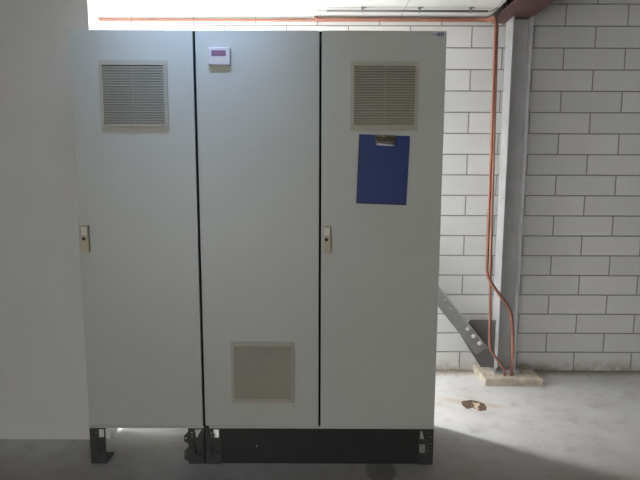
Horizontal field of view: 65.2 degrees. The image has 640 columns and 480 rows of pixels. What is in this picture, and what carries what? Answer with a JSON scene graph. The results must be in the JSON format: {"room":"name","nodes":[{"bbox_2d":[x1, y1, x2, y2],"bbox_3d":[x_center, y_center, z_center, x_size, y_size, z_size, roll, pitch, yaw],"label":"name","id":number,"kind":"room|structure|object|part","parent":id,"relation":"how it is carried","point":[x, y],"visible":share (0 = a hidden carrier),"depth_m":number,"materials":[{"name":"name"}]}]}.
{"room":"electrical equipment room","nodes":[
{"label":"electrical equipment room","id":0,"kind":"room"},
{"bbox_2d":[0,0,117,438],"bbox_3d":[-2.055,-0.177,2.790,1.688,2.661,0.120,0,7,0],"label":"wall partition","id":1,"kind":"structure","parent":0,"point":[44,390],"depth_m":2.75,"materials":[{"name":"white paint"}]},
{"bbox_2d":[97,0,506,17],"bbox_3d":[-0.837,-1.598,3.265,4.115,0.050,0.715,0,7,0],"label":"ceiling","id":2,"kind":"structure","parent":0,"point":[106,8],"depth_m":3.43,"materials":[{"name":"white paint"}]},
{"bbox_2d":[316,7,497,12],"bbox_3d":[0.595,-1.569,3.409,1.237,0.041,0.025,0,7,0],"label":"cable conduit","id":3,"kind":"object","parent":2,"relation":"attached to","point":[419,10],"visible":1,"depth_m":3.40,"materials":[{"name":"grey metal"}]},
{"bbox_2d":[0,370,639,479],"bbox_3d":[0.015,1.701,-1.014,6.050,0.120,10.615,0,7,0],"label":"floor","id":4,"kind":"structure","parent":0,"point":[577,425],"depth_m":2.81,"materials":[{"name":"paint"}]},
{"bbox_2d":[67,30,204,463],"bbox_3d":[-0.908,0.064,2.747,0.600,2.200,0.521,0,7,0],"label":"tall cabinet","id":5,"kind":"object","parent":4,"relation":"on","point":[133,91],"visible":0.87,"depth_m":2.49,"materials":[{"name":"grey metal"}]},
{"bbox_3d":[-1.168,-0.045,2.474,0.029,0.042,0.005,0,7,0],"label":"lever","id":6,"kind":"part","parent":5,"relation":"part of","materials":[{"name":"beige plastic"}]},
{"bbox_3d":[-1.168,-0.005,2.489,0.038,0.136,0.016,0,7,0],"label":"lock handle","id":7,"kind":"part","parent":5,"relation":"part of","materials":[{"name":"beige plastic"}]},
{"bbox_2d":[98,60,168,129],"bbox_3d":[-0.896,-0.696,2.405,0.326,0.326,0.013,0,7,0],"label":"vent","id":8,"kind":"object","parent":5,"relation":"attached to","point":[133,94],"depth_m":2.41,"materials":[{"name":"grey plastic"}]},
{"bbox_2d":[193,30,446,464],"bbox_3d":[-0.004,0.067,2.746,1.208,2.200,0.521,0,7,0],"label":"tall cabinet","id":9,"kind":"object","parent":4,"relation":"on","point":[319,306],"visible":1,"depth_m":2.50,"materials":[{"name":"grey metal"}]},
{"bbox_2d":[208,47,229,65],"bbox_3d":[-0.479,-0.874,2.378,0.104,0.082,0.020,0,7,0],"label":"display box","id":10,"kind":"object","parent":9,"relation":"attached to","point":[217,56],"visible":1,"depth_m":2.37,"materials":[{"name":"white plastic"}]},
{"bbox_3d":[-0.301,-0.012,2.502,0.592,1.984,0.014,0,7,0],"label":"door","id":11,"kind":"part","parent":9,"relation":"part of","materials":[{"name":"grey metal"}]},
{"bbox_2d":[230,342,294,402],"bbox_3d":[-0.295,0.684,2.575,0.326,0.326,0.013,0,7,0],"label":"vent","id":12,"kind":"object","parent":9,"relation":"attached to","point":[260,372],"depth_m":2.57,"materials":[{"name":"grey plastic"}]},
{"bbox_3d":[-0.003,1.087,2.645,1.044,0.192,0.020,0,7,0],"label":"plinth panel","id":13,"kind":"part","parent":9,"relation":"part of","materials":[{"name":"black paint"}]},
{"bbox_3d":[0.036,-0.002,2.488,0.038,0.136,0.016,0,7,0],"label":"lock handle","id":14,"kind":"part","parent":9,"relation":"part of","materials":[{"name":"beige plastic"}]},
{"bbox_3d":[0.036,-0.041,2.472,0.029,0.042,0.005,0,7,0],"label":"lever","id":15,"kind":"part","parent":9,"relation":"part of","materials":[{"name":"beige plastic"}]},
{"bbox_2d":[356,134,409,204],"bbox_3d":[0.308,-0.342,2.440,0.258,0.344,0.024,0,7,0],"label":"clipboard","id":16,"kind":"object","parent":9,"relation":"hanging from","point":[383,160],"visible":1,"depth_m":2.45,"materials":[{"name":"blue plastic"}]},
{"bbox_3d":[0.302,-0.010,2.502,0.594,1.984,0.014,0,7,0],"label":"door","id":17,"kind":"part","parent":9,"relation":"part of","materials":[{"name":"grey metal"}]},
{"bbox_2d":[350,61,418,130],"bbox_3d":[0.310,-0.692,2.403,0.326,0.326,0.013,0,7,0],"label":"vent","id":18,"kind":"object","parent":9,"relation":"attached to","point":[384,95],"depth_m":2.40,"materials":[{"name":"grey plastic"}]},
{"bbox_2d":[461,400,486,410],"bbox_3d":[1.028,1.103,3.339,0.154,0.005,0.160,0,7,0],"label":"chip","id":19,"kind":"object","parent":4,"relation":"on","point":[468,404],"visible":1,"depth_m":3.33,"materials":[{"name":"brown"}]},
{"bbox_2d":[473,364,542,385],"bbox_3d":[1.417,1.022,3.794,0.423,0.055,0.298,0,7,0],"label":"block","id":20,"kind":"object","parent":4,"relation":"on","point":[529,377],"visible":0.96,"depth_m":3.67,"materials":[{"name":"beige concrete"}]},
{"bbox_2d":[315,16,513,375],"bbox_3d":[0.707,-0.308,3.719,1.490,2.600,0.198,1,7,9],"label":"copper pipe","id":21,"kind":"object","parent":20,"relation":"on","point":[317,18],"visible":1,"depth_m":3.58,"materials":[{"name":"brown metal"}]},
{"bbox_2d":[461,16,533,374],"bbox_3d":[1.292,-0.283,3.673,0.440,2.565,0.210,0,7,0],"label":"steel column","id":22,"kind":"structure","parent":20,"relation":"on","point":[519,32],"depth_m":3.68,"materials":[{"name":"grey metal"}]},
{"bbox_2d":[438,286,487,354],"bbox_3d":[0.504,-0.057,3.687,1.539,1.873,0.031,0,7,0],"label":"diagonal brace","id":23,"kind":"object","parent":22,"relation":"attached to","point":[446,306],"visible":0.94,"depth_m":3.77,"materials":[{"name":"grey paint"}]},
{"bbox_3d":[1.202,0.792,3.820,0.265,0.370,0.010,0,7,0],"label":"gusset plate","id":24,"kind":"part","parent":22,"relation":"part of","materials":[{"name":"grey paint"}]},
{"bbox_3d":[1.404,0.984,3.829,0.210,0.012,0.210,0,7,0],"label":"plate","id":25,"kind":"part","parent":22,"relation":"part of","materials":[{"name":"grey paint"}]},
{"bbox_2d":[491,0,553,23],"bbox_3d":[1.350,-1.025,-1.505,0.240,0.180,10.315,0,7,0],"label":"steel beam","id":26,"kind":"structure","parent":22,"relation":"on","point":[521,9],"depth_m":3.34,"materials":[{"name":"brown metal"}]},
{"bbox_2d":[98,0,639,370],"bbox_3d":[0.028,-0.474,3.863,6.050,3.000,0.200,0,7,0],"label":"wall","id":27,"kind":"structure","parent":0,"point":[579,309],"depth_m":3.76,"materials":[{"name":"white brick"}]},
{"bbox_2d":[98,18,505,375],"bbox_3d":[-0.754,-0.300,3.659,4.271,2.591,0.243,0,7,0],"label":"copper pipe","id":28,"kind":"object","parent":27,"relation":"attached to","point":[99,19],"visible":0.78,"depth_m":3.60,"materials":[{"name":"brown metal"}]}
]}

